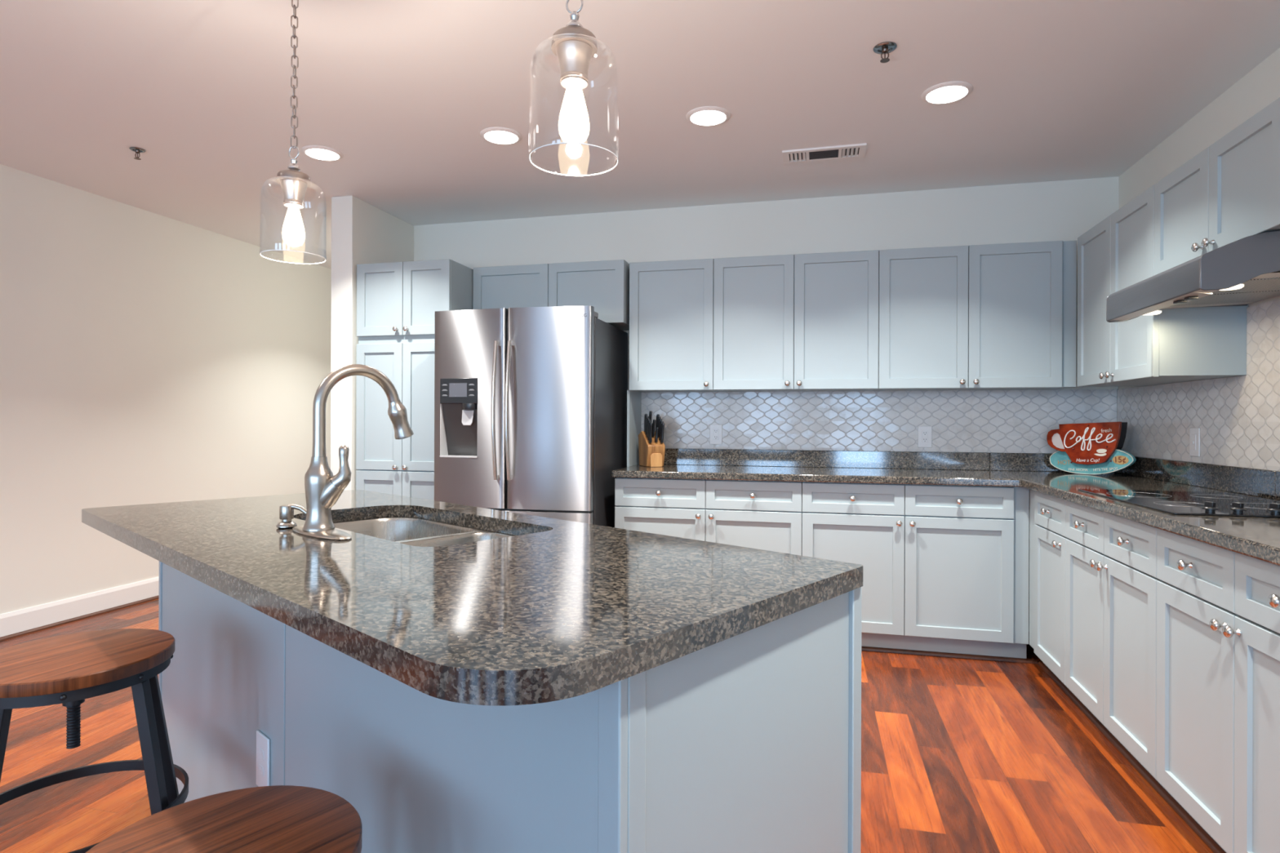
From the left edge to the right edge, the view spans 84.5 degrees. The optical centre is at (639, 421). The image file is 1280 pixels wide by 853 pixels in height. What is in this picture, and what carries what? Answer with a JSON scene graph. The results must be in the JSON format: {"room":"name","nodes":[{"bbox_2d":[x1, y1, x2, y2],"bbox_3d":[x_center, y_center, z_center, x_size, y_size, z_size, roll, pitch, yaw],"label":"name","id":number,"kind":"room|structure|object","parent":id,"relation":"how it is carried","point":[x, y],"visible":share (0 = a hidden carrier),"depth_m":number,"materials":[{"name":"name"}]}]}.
{"room":"kitchen","nodes":[
{"label":"kitchen","id":0,"kind":"room"},
{"bbox_2d":[0,164,331,613],"bbox_3d":[-3.764,-0.104,2.670,0.100,2.557,10.800,0,0,14],"label":"wall","id":1,"kind":"structure","parent":0,"point":[146,357],"depth_m":4.48,"materials":[{"name":"white paint"}]},
{"bbox_2d":[0,577,159,637],"bbox_3d":[-3.712,1.106,2.655,0.016,0.137,10.600,0,0,14],"label":"baseboard","id":2,"kind":"structure","parent":1,"relation":"attached to","point":[29,618],"depth_m":4.16,"materials":[{"name":"white paint"}]},
{"bbox_2d":[0,595,159,641],"bbox_3d":[-3.696,1.165,2.651,0.017,0.017,10.600,0,0,14],"label":"trim","id":3,"kind":"structure","parent":1,"relation":"attached to","point":[63,622],"depth_m":4.15,"materials":[{"name":"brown wood"}]},
{"bbox_2d":[330,195,413,490],"bbox_3d":[-1.427,-0.092,5.929,0.148,2.557,3.358,0,0,14],"label":"wall partition","id":4,"kind":"structure","parent":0,"point":[362,233],"depth_m":4.31,"materials":[{"name":"white paint"}]},
{"bbox_2d":[0,598,1213,852],"bbox_3d":[-0.860,1.235,1.958,6.089,0.100,10.800,0,0,14],"label":"floor","id":5,"kind":"structure","parent":0,"point":[959,755],"depth_m":2.41,"materials":[{"name":"brown wood"}]},
{"bbox_2d":[0,628,188,852],"bbox_3d":[-1.181,0.833,1.468,0.406,0.700,0.421,0,0,32],"label":"bar stool","id":6,"kind":"object","parent":5,"relation":"on","point":[68,670],"visible":0.98,"depth_m":1.47,"materials":[{"name":"brown wood"}]},
{"bbox_2d":[85,785,362,852],"bbox_3d":[-0.553,0.875,0.919,0.406,0.620,0.428,0,0,24],"label":"bar stool","id":7,"kind":"object","parent":5,"relation":"on","point":[276,819],"visible":1,"depth_m":0.98,"materials":[{"name":"brown wood"}]},
{"bbox_2d":[355,258,473,500],"bbox_3d":[-1.357,0.114,4.529,0.626,2.142,0.692,0,0,14],"label":"pantry cabinet","id":8,"kind":"object","parent":5,"relation":"on","point":[397,303],"visible":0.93,"depth_m":4.23,"materials":[{"name":"grey paint"}]},
{"bbox_2d":[158,561,862,852],"bbox_3d":[-0.574,0.748,1.815,2.095,0.875,0.674,0,0,43],"label":"base cabinet","id":9,"kind":"object","parent":5,"relation":"on","point":[749,741],"visible":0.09,"depth_m":1.18,"materials":[{"name":"grey paint"}]},
{"bbox_2d":[256,729,270,786],"bbox_3d":[-0.895,0.809,1.671,0.076,0.131,0.008,0,0,43],"label":"wall outlet","id":10,"kind":"object","parent":9,"relation":"attached to","point":[263,742],"visible":0.92,"depth_m":1.66,"materials":[{"name":"white plastic"}]},
{"bbox_2d":[258,748,263,760],"bbox_3d":[-0.897,0.790,1.668,0.027,0.023,0.001,0,0,43],"label":"receptacle","id":11,"kind":"object","parent":10,"relation":"attached to","point":[260,750],"depth_m":1.67,"materials":[{"name":"white plastic"}]},
{"bbox_2d":[258,764,263,777],"bbox_3d":[-0.897,0.829,1.668,0.027,0.023,0.001,0,0,43],"label":"receptacle","id":12,"kind":"object","parent":10,"relation":"attached to","point":[260,766],"depth_m":1.67,"materials":[{"name":"white plastic"}]},
{"bbox_2d":[81,489,863,706],"bbox_3d":[-0.632,0.290,1.752,2.125,0.038,0.874,0,0,43],"label":"countertop","id":13,"kind":"structure","parent":9,"relation":"on","point":[553,610],"depth_m":1.18,"materials":[{"name":"stone"}]},
{"bbox_2d":[275,503,306,528],"bbox_3d":[-0.882,0.240,1.779,0.075,0.060,0.047,0,0,23],"label":"soap dispenser","id":14,"kind":"object","parent":13,"relation":"on","point":[286,512],"visible":0.95,"depth_m":1.77,"materials":[{"name":"silver metal"}]},
{"bbox_2d":[292,364,413,540],"bbox_3d":[-0.694,0.063,1.768,0.272,0.414,0.291,0,0,43],"label":"kitchen faucet","id":15,"kind":"object","parent":13,"relation":"on","point":[323,490],"visible":1,"depth_m":1.69,"materials":[{"name":"silver metal"}]},
{"bbox_2d":[320,478,344,508],"bbox_3d":[-0.752,0.178,1.705,0.073,0.082,0.049,0,0,2],"label":"handle","id":16,"kind":"object","parent":15,"relation":"attached to","point":[331,489],"depth_m":1.68,"materials":[{"name":"silver metal"}]},
{"bbox_2d":[333,516,514,546],"bbox_3d":[-0.618,0.416,1.908,0.813,0.209,0.412,0,0,43],"label":"sink","id":17,"kind":"object","parent":13,"relation":"in","point":[413,531],"visible":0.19,"depth_m":2.18,"materials":[{"name":"silver metal"}]},
{"bbox_2d":[434,305,627,527],"bbox_3d":[-0.630,0.288,4.166,0.925,1.800,0.874,0,0,14],"label":"refrigerator","id":18,"kind":"object","parent":5,"relation":"on","point":[531,402],"visible":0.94,"depth_m":3.81,"materials":[{"name":"grey metal"}]},
{"bbox_2d":[614,477,802,555],"bbox_3d":[0.423,0.754,4.108,1.022,0.874,0.661,0,0,14],"label":"base cabinet","id":19,"kind":"object","parent":5,"relation":"on","point":[764,515],"visible":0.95,"depth_m":3.81,"materials":[{"name":"grey paint"}]},
{"bbox_2d":[611,448,1279,565],"bbox_3d":[0.993,0.247,2.878,2.731,0.140,2.784,0,0,14],"label":"countertop","id":20,"kind":"structure","parent":19,"relation":"on","point":[1255,537],"depth_m":3.55,"materials":[{"name":"grey stone"}]},
{"bbox_2d":[638,431,665,466],"bbox_3d":[0.070,0.169,4.325,0.112,0.214,0.181,0,0,-19],"label":"knife block","id":21,"kind":"object","parent":20,"relation":"on","point":[651,455],"visible":0.9,"depth_m":4.25,"materials":[{"name":"brown wood"}]},
{"bbox_2d":[644,413,647,431],"bbox_3d":[0.035,0.010,4.314,0.018,0.111,0.037,0,0,-10],"label":"kitchen knife","id":22,"kind":"object","parent":21,"relation":"in","point":[646,415],"visible":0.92,"depth_m":4.31,"materials":[{"name":"black plastic"}]},
{"bbox_2d":[644,415,648,434],"bbox_3d":[0.043,0.025,4.293,0.018,0.114,0.037,0,0,-10],"label":"kitchen knife","id":23,"kind":"object","parent":21,"relation":"in","point":[646,416],"visible":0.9,"depth_m":4.29,"materials":[{"name":"black plastic"}]},
{"bbox_2d":[646,417,649,437],"bbox_3d":[0.050,0.040,4.272,0.018,0.117,0.037,0,0,-10],"label":"kitchen knife","id":24,"kind":"object","parent":21,"relation":"in","point":[648,419],"visible":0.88,"depth_m":4.27,"materials":[{"name":"black plastic"}]},
{"bbox_2d":[647,420,651,439],"bbox_3d":[0.057,0.055,4.251,0.018,0.120,0.038,0,0,-10],"label":"kitchen knife","id":25,"kind":"object","parent":21,"relation":"in","point":[649,421],"visible":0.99,"depth_m":4.25,"materials":[{"name":"black plastic"}]},
{"bbox_2d":[648,422,652,443],"bbox_3d":[0.064,0.070,4.230,0.018,0.122,0.038,0,0,-10],"label":"kitchen knife","id":26,"kind":"object","parent":21,"relation":"in","point":[651,424],"visible":1,"depth_m":4.22,"materials":[{"name":"black plastic"}]},
{"bbox_2d":[648,410,652,421],"bbox_3d":[0.064,-0.003,4.334,0.018,0.121,0.040,0,0,-28],"label":"kitchen knife","id":27,"kind":"object","parent":21,"relation":"in","point":[650,411],"visible":0.58,"depth_m":4.32,"materials":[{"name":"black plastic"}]},
{"bbox_2d":[652,419,655,435],"bbox_3d":[0.085,0.041,4.294,0.018,0.103,0.036,0,0,-19],"label":"kitchen knife","id":28,"kind":"object","parent":21,"relation":"in","point":[654,420],"visible":0.97,"depth_m":4.29,"materials":[{"name":"black plastic"}]},
{"bbox_2d":[654,427,658,441],"bbox_3d":[0.102,0.082,4.253,0.018,0.088,0.030,0,0,-32],"label":"kitchen knife","id":29,"kind":"object","parent":21,"relation":"in","point":[656,428],"visible":1,"depth_m":4.25,"materials":[{"name":"black plastic"}]},
{"bbox_2d":[655,413,659,428],"bbox_3d":[0.108,0.011,4.339,0.018,0.109,0.037,0,0,-31],"label":"kitchen knife","id":30,"kind":"object","parent":21,"relation":"in","point":[657,415],"visible":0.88,"depth_m":4.33,"materials":[{"name":"black plastic"}]},
{"bbox_2d":[657,418,662,437],"bbox_3d":[0.122,0.041,4.297,0.018,0.115,0.037,0,0,-31],"label":"kitchen knife","id":31,"kind":"object","parent":21,"relation":"in","point":[660,420],"visible":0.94,"depth_m":4.29,"materials":[{"name":"black plastic"}]},
{"bbox_2d":[658,420,663,439],"bbox_3d":[0.130,0.056,4.277,0.018,0.118,0.037,0,0,-31],"label":"kitchen knife","id":32,"kind":"object","parent":21,"relation":"in","point":[661,421],"visible":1,"depth_m":4.27,"materials":[{"name":"black plastic"}]},
{"bbox_2d":[660,422,664,443],"bbox_3d":[0.137,0.071,4.256,0.018,0.120,0.037,0,0,-31],"label":"kitchen knife","id":33,"kind":"object","parent":21,"relation":"in","point":[663,424],"visible":1,"depth_m":4.25,"materials":[{"name":"black plastic"}]},
{"bbox_2d":[1046,422,1136,475],"bbox_3d":[2.391,0.144,3.738,0.076,0.281,0.441,0,0,-26],"label":"coffee sign","id":34,"kind":"object","parent":20,"relation":"on","point":[1086,448],"visible":1,"depth_m":3.71,"materials":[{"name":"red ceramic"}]},
{"bbox_2d":[1077,488,1279,517],"bbox_3d":[1.948,0.264,2.427,0.530,0.034,0.790,0,0,14],"label":"cooktop","id":35,"kind":"object","parent":20,"relation":"in","point":[1180,503],"visible":1,"depth_m":2.39,"materials":[{"name":"black glass"}]},
{"bbox_2d":[801,481,1029,658],"bbox_3d":[1.449,0.758,3.857,1.087,0.874,0.661,0,0,14],"label":"base cabinet","id":36,"kind":"object","parent":5,"relation":"on","point":[946,568],"visible":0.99,"depth_m":3.56,"materials":[{"name":"grey paint"}]},
{"bbox_2d":[861,646,1037,663],"bbox_3d":[0.914,1.184,3.734,2.157,0.017,0.017,0,0,14],"label":"trim","id":37,"kind":"structure","parent":5,"relation":"on","point":[863,648],"depth_m":3.57,"materials":[{"name":"brown wood"}]},
{"bbox_2d":[1029,488,1087,708],"bbox_3d":[2.113,0.760,3.116,0.661,0.874,0.569,0,0,14],"label":"base cabinet","id":38,"kind":"object","parent":5,"relation":"on","point":[1047,513],"visible":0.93,"depth_m":3.14,"materials":[{"name":"grey paint"}]},
{"bbox_2d":[1065,500,1186,811],"bbox_3d":[1.952,0.759,2.455,0.661,0.874,0.790,0,0,14],"label":"base cabinet","id":39,"kind":"object","parent":5,"relation":"on","point":[1111,579],"visible":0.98,"depth_m":2.46,"materials":[{"name":"grey paint"}]},
{"bbox_2d":[1037,661,1226,852],"bbox_3d":[1.706,1.186,2.401,0.017,0.017,2.192,0,0,14],"label":"trim","id":40,"kind":"structure","parent":5,"relation":"on","point":[1197,829],"depth_m":2.38,"materials":[{"name":"brown wood"}]},
{"bbox_2d":[1155,528,1279,852],"bbox_3d":[1.762,0.757,1.677,0.661,0.874,0.810,0,0,14],"label":"base cabinet","id":41,"kind":"object","parent":5,"relation":"on","point":[1218,756],"visible":0.99,"depth_m":1.80,"materials":[{"name":"grey paint"}]},
{"bbox_2d":[0,0,1279,269],"bbox_3d":[-0.850,-1.422,1.960,6.089,0.100,10.800,0,0,14],"label":"ceiling","id":42,"kind":"structure","parent":0,"point":[406,91],"depth_m":2.97,"materials":[{"name":"white paint"}]},
{"bbox_2d":[128,146,146,159],"bbox_3d":[-2.547,-1.353,3.570,0.068,0.048,0.068,0,0,14],"label":"sprinkler","id":43,"kind":"object","parent":42,"relation":"attached to","point":[137,150],"visible":1,"depth_m":3.56,"materials":[{"name":"silver metal"}]},
{"bbox_2d":[259,0,326,264],"bbox_3d":[-0.983,-0.919,2.003,0.171,0.907,0.171,0,0,-13],"label":"pendant light","id":44,"kind":"object","parent":42,"relation":"hanging from","point":[294,183],"visible":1,"depth_m":1.99,"materials":[{"name":"clear glass"}]},
{"bbox_2d":[280,178,307,208],"bbox_3d":[-0.985,-0.643,2.003,0.070,0.066,0.070,0,0,14],"label":"socket","id":45,"kind":"object","parent":44,"relation":"attached to","point":[294,190],"depth_m":1.98,"materials":[{"name":"silver metal"}]},
{"bbox_2d":[301,145,343,160],"bbox_3d":[-1.626,-1.367,3.606,0.198,0.013,0.198,0,0,14],"label":"recessed light","id":46,"kind":"object","parent":42,"relation":"in","point":[317,152],"visible":1,"depth_m":3.58,"materials":[{"name":"white paint"}]},
{"bbox_2d":[480,127,522,144],"bbox_3d":[-0.666,-1.364,3.380,0.198,0.013,0.198,0,0,14],"label":"recessed light","id":47,"kind":"object","parent":42,"relation":"in","point":[500,135],"visible":1,"depth_m":3.35,"materials":[{"name":"white plastic"}]},
{"bbox_2d":[528,0,618,176],"bbox_3d":[-0.124,-0.933,1.344,0.171,0.873,0.171,0,0,40],"label":"pendant light","id":48,"kind":"object","parent":42,"relation":"hanging from","point":[574,46],"visible":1,"depth_m":1.32,"materials":[{"name":"clear glass"}]},
{"bbox_2d":[555,40,592,89],"bbox_3d":[-0.125,-0.674,1.343,0.070,0.066,0.070,0,0,14],"label":"socket","id":49,"kind":"object","parent":48,"relation":"attached to","point":[574,56],"depth_m":1.32,"materials":[{"name":"silver metal"}]},
{"bbox_2d":[685,106,730,125],"bbox_3d":[0.305,-1.360,3.154,0.198,0.013,0.198,0,0,14],"label":"recessed light","id":50,"kind":"object","parent":42,"relation":"in","point":[705,115],"visible":1,"depth_m":3.13,"materials":[{"name":"white plastic"}]},
{"bbox_2d":[782,142,866,164],"bbox_3d":[0.935,-1.357,3.583,0.406,0.012,0.166,0,0,14],"label":"ceiling vent","id":51,"kind":"object","parent":42,"relation":"in","point":[857,150],"visible":1,"depth_m":3.58,"materials":[{"name":"white metal"}]},
{"bbox_2d":[873,41,897,62],"bbox_3d":[0.895,-1.340,2.573,0.082,0.048,0.082,0,0,14],"label":"sprinkler","id":52,"kind":"object","parent":42,"relation":"attached to","point":[886,47],"visible":1,"depth_m":2.57,"materials":[{"name":"silver metal"}]},
{"bbox_2d":[920,80,973,104],"bbox_3d":[1.273,-1.357,2.922,0.198,0.013,0.198,0,0,14],"label":"recessed light","id":53,"kind":"object","parent":42,"relation":"in","point":[947,92],"visible":1,"depth_m":2.90,"materials":[{"name":"white plastic"}]},
{"bbox_2d":[413,176,1118,631],"bbox_3d":[0.588,-0.086,4.463,4.474,2.557,0.100,0,0,14],"label":"wall","id":54,"kind":"structure","parent":0,"point":[1060,210],"depth_m":4.32,"materials":[{"name":"white paint"}]},
{"bbox_2d":[472,259,629,330],"bbox_3d":[-0.529,-0.777,4.492,0.984,0.376,0.373,0,0,14],"label":"upper cabinet","id":55,"kind":"object","parent":54,"relation":"attached to","point":[604,285],"visible":0.63,"depth_m":4.30,"materials":[{"name":"grey paint"}]},
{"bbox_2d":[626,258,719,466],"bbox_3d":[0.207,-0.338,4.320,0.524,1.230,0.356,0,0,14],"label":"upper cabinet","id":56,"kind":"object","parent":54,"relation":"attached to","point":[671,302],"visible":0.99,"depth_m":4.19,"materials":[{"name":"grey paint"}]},
{"bbox_2d":[713,249,879,391],"bbox_3d":[0.910,-0.566,4.149,0.919,0.770,0.356,0,0,14],"label":"upper cabinet","id":57,"kind":"object","parent":54,"relation":"attached to","point":[797,322],"visible":1,"depth_m":4.00,"materials":[{"name":"grey paint"}]},
{"bbox_2d":[640,389,1116,453],"bbox_3d":[1.325,-0.001,4.227,2.712,0.360,0.008,0,0,14],"label":"tile backsplash","id":58,"kind":"structure","parent":54,"relation":"attached to","point":[996,421],"depth_m":4.20,"materials":[{"name":"white tile"}]},
{"bbox_2d":[709,424,722,444],"bbox_3d":[0.477,0.084,4.425,0.078,0.126,0.010,0,0,14],"label":"wall outlet","id":59,"kind":"object","parent":58,"relation":"attached to","point":[715,430],"visible":1,"depth_m":4.42,"materials":[{"name":"white plastic"}]},
{"bbox_2d":[917,426,932,447],"bbox_3d":[1.672,0.093,4.133,0.078,0.126,0.010,0,0,14],"label":"wall outlet","id":60,"kind":"object","parent":58,"relation":"attached to","point":[924,433],"visible":1,"depth_m":4.13,"materials":[{"name":"white plastic"}]},
{"bbox_2d":[873,240,1076,391],"bbox_3d":[1.835,-0.562,3.922,0.985,0.770,0.356,0,0,14],"label":"upper cabinet","id":61,"kind":"object","parent":54,"relation":"attached to","point":[988,317],"visible":0.99,"depth_m":3.78,"materials":[{"name":"grey paint"}]},
{"bbox_2d":[1118,47,1279,468],"bbox_3d":[1.748,-0.086,-0.002,0.100,2.557,8.225,0,0,14],"label":"wall","id":62,"kind":"structure","parent":0,"point":[1260,87],"depth_m":3.02,"materials":[{"name":"white paint"}]},
{"bbox_2d":[1076,184,1248,386],"bbox_3d":[2.297,-0.560,3.207,0.356,0.771,0.878,0,0,14],"label":"upper cabinet","id":63,"kind":"object","parent":62,"relation":"attached to","point":[1181,344],"visible":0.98,"depth_m":2.97,"materials":[{"name":"grey paint"}]},
{"bbox_2d":[1106,230,1279,322],"bbox_3d":[2.035,-0.482,2.444,0.484,0.176,0.712,0,0,14],"label":"range hood","id":64,"kind":"object","parent":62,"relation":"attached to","point":[1239,273],"visible":1,"depth_m":2.25,"materials":[{"name":"grey metal"}]},
{"bbox_2d":[1173,299,1186,304],"bbox_3d":[1.810,-0.399,2.360,0.028,0.009,0.032,0,0,14],"label":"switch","id":65,"kind":"object","parent":64,"relation":"attached to","point":[1175,301],"depth_m":2.35,"materials":[{"name":"black plastic"}]},
{"bbox_2d":[1183,296,1198,300],"bbox_3d":[1.794,-0.399,2.292,0.028,0.009,0.032,0,0,14],"label":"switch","id":66,"kind":"object","parent":64,"relation":"attached to","point":[1185,298],"depth_m":2.28,"materials":[{"name":"black plastic"}]},
{"bbox_2d":[1116,298,1279,471],"bbox_3d":[2.317,-0.131,2.551,0.008,0.624,2.776,0,0,14],"label":"tile backsplash","id":67,"kind":"structure","parent":62,"relation":"attached to","point":[1237,418],"depth_m":2.88,"materials":[{"name":"white tile"}]},
{"bbox_2d":[1189,427,1199,457],"bbox_3d":[2.441,0.093,3.102,0.012,0.126,0.078,0,0,14],"label":"light switch","id":68,"kind":"object","parent":67,"relation":"attached to","point":[1194,433],"visible":1,"depth_m":3.09,"materials":[{"name":"white plastic"}]},
{"bbox_2d":[1154,97,1279,275],"bbox_3d":[2.099,-0.760,2.392,0.356,0.374,0.800,0,0,14],"label":"upper cabinet","id":69,"kind":"object","parent":62,"relation":"attached to","point":[1228,193],"visible":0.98,"depth_m":2.35,"materials":[{"name":"grey paint"}]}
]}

